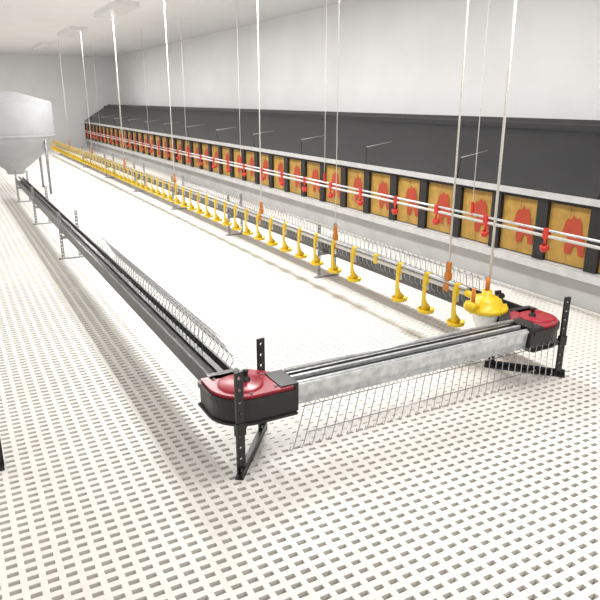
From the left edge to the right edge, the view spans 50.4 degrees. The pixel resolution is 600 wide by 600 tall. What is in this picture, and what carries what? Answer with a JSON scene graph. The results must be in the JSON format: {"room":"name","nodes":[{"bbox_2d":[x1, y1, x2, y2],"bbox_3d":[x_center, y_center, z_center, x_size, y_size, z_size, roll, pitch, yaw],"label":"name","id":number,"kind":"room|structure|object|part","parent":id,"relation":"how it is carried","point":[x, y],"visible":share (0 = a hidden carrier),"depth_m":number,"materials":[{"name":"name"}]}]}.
{"room":"farm building","nodes":[
{"label":"farm building","id":0,"kind":"room"},
{"bbox_2d":[0,54,117,148],"bbox_3d":[-10.977,-6.170,20.499,10.350,3.350,0.100,-9,20,-27],"label":"wall","id":1,"kind":"structure","parent":0,"point":[38,76],"depth_m":21.86,"materials":[{"name":"white paint"}]},
{"bbox_2d":[0,0,349,56],"bbox_3d":[-4.532,-4.233,8.612,10.350,0.100,27.200,-9,20,-27],"label":"ceiling","id":2,"kind":"structure","parent":0,"point":[24,24],"depth_m":11.93,"materials":[{"name":"white paint"}]},
{"bbox_2d":[33,42,54,49],"bbox_3d":[-6.900,-6.837,17.177,0.360,0.080,1.560,-9,20,-27],"label":"ceiling lamp","id":3,"kind":"object","parent":2,"relation":"attached to","point":[41,45],"depth_m":16.82,"materials":[{"name":"white plastic"}]},
{"bbox_2d":[57,26,87,36],"bbox_3d":[-4.854,-5.701,13.569,0.360,0.080,1.560,-9,20,-27],"label":"ceiling lamp","id":4,"kind":"object","parent":2,"relation":"attached to","point":[70,31],"depth_m":13.28,"materials":[{"name":"white plastic"}]},
{"bbox_2d":[94,0,139,17],"bbox_3d":[-2.952,-4.643,10.213,0.360,0.080,1.560,-9,20,-27],"label":"ceiling lamp","id":5,"kind":"object","parent":2,"relation":"attached to","point":[117,8],"depth_m":9.88,"materials":[{"name":"white plastic"}]},
{"bbox_2d":[50,0,468,326],"bbox_3d":[-3.147,-3.480,11.047,0.120,2.801,17.630,-9,20,-27],"label":"nipple drinker line","id":6,"kind":"structure","parent":2,"relation":"hanging from","point":[454,321],"depth_m":5.95,"materials":[{"name":"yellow plastic"}]},
{"bbox_2d":[84,0,599,251],"bbox_3d":[-1.810,-3.602,10.950,0.072,2.510,21.000,-9,20,-27],"label":"nipple drinker line","id":7,"kind":"structure","parent":2,"relation":"hanging from","point":[547,232],"depth_m":6.58,"materials":[{"name":"grey plastic"}]},
{"bbox_2d":[463,0,516,330],"bbox_3d":[1.119,-1.103,3.485,0.260,2.790,0.327,4,18,12],"label":"water regulator","id":8,"kind":"object","parent":2,"relation":"hanging from","point":[485,307],"visible":0.88,"depth_m":3.73,"materials":[{"name":"yellow plastic"}]},
{"bbox_2d":[0,173,358,599],"bbox_3d":[-6.329,-0.875,8.139,5.500,0.022,26.100,-9,20,-27],"label":"floor","id":9,"kind":"structure","parent":0,"point":[115,484],"depth_m":2.86,"materials":[{"name":"plastic"}]},
{"bbox_2d":[0,439,4,470],"bbox_3d":[-1.376,0.606,2.868,0.052,0.320,0.100,-9,20,-27],"label":"support post","id":10,"kind":"object","parent":9,"relation":"on","point":[2,464],"visible":1,"depth_m":2.90,"materials":[{"name":"black plastic"}]},
{"bbox_2d":[0,148,599,458],"bbox_3d":[-3.743,-2.218,12.400,3.300,0.022,20.700,-9,20,-27],"label":"floor","id":11,"kind":"structure","parent":0,"point":[243,288],"depth_m":5.32,"materials":[{"name":"plastic"}]},
{"bbox_2d":[0,91,55,193],"bbox_3d":[-5.063,-2.768,11.216,1.470,1.740,1.470,-9,20,-27],"label":"hopper","id":12,"kind":"object","parent":11,"relation":"on","point":[27,132],"visible":0.99,"depth_m":10.76,"materials":[{"name":"silver metal"}]},
{"bbox_2d":[14,170,233,380],"bbox_3d":[-2.542,-0.757,6.896,0.262,0.500,9.110,-9,20,-27],"label":"trough","id":13,"kind":"object","parent":11,"relation":"on","point":[196,356],"visible":1,"depth_m":4.22,"materials":[{"name":"metal"}]},
{"bbox_2d":[197,337,298,479],"bbox_3d":[-0.237,0.485,2.953,0.387,0.500,0.400,-9,20,-27],"label":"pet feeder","id":14,"kind":"object","parent":11,"relation":"on","point":[240,399],"visible":1,"depth_m":2.85,"materials":[{"name":"black plastic"}]},
{"bbox_3d":[-0.248,0.352,2.890,0.234,0.060,0.234,-9,20,-27],"label":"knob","id":15,"kind":"part","parent":14,"relation":"part of","materials":[{"name":"red plastic"}]},
{"bbox_2d":[57,144,522,324],"bbox_3d":[-3.000,-2.268,11.691,0.262,0.500,18.330,-9,20,-27],"label":"trough","id":16,"kind":"object","parent":11,"relation":"on","point":[435,290],"visible":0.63,"depth_m":5.88,"materials":[{"name":"metal"}]},
{"bbox_2d":[484,290,570,377],"bbox_3d":[1.370,0.204,3.845,0.360,0.500,0.384,-9,20,-27],"label":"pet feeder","id":17,"kind":"object","parent":11,"relation":"on","point":[542,326],"visible":0.71,"depth_m":3.76,"materials":[{"name":"black plastic"}]},
{"bbox_2d":[284,319,558,450],"bbox_3d":[0.690,0.379,3.319,1.822,0.288,0.272,-9,20,-27],"label":"trough","id":18,"kind":"object","parent":17,"relation":"attached to","point":[321,381],"visible":1,"depth_m":3.24,"materials":[{"name":"metal"}]},
{"bbox_3d":[1.396,0.076,3.765,0.234,0.060,0.234,-9,20,-27],"label":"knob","id":19,"kind":"part","parent":17,"relation":"part of","materials":[{"name":"red plastic"}]},
{"bbox_2d":[114,0,599,119],"bbox_3d":[-0.024,-3.321,11.455,0.100,3.350,27.000,-9,20,-27],"label":"wall","id":20,"kind":"structure","parent":0,"point":[396,56],"depth_m":8.72,"materials":[{"name":"white paint"}]},
{"bbox_2d":[249,360,599,599],"bbox_3d":[2.464,1.232,1.451,3.300,0.022,5.400,-9,20,-27],"label":"floor","id":21,"kind":"structure","parent":0,"point":[398,506],"depth_m":2.71,"materials":[{"name":"plastic"}]},
{"bbox_2d":[280,513,593,599],"bbox_3d":[-4.532,-1.038,9.618,10.350,0.100,27.200,-9,20,-27],"label":"floor","id":22,"kind":"structure","parent":0,"point":[583,513],"depth_m":2.56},
{"bbox_2d":[84,104,599,313],"bbox_3d":[-1.112,-2.602,11.637,0.954,1.670,25.070,-9,20,-27],"label":"boxes","id":23,"kind":"object","parent":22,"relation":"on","point":[550,170],"visible":0.8,"depth_m":6.96}
]}

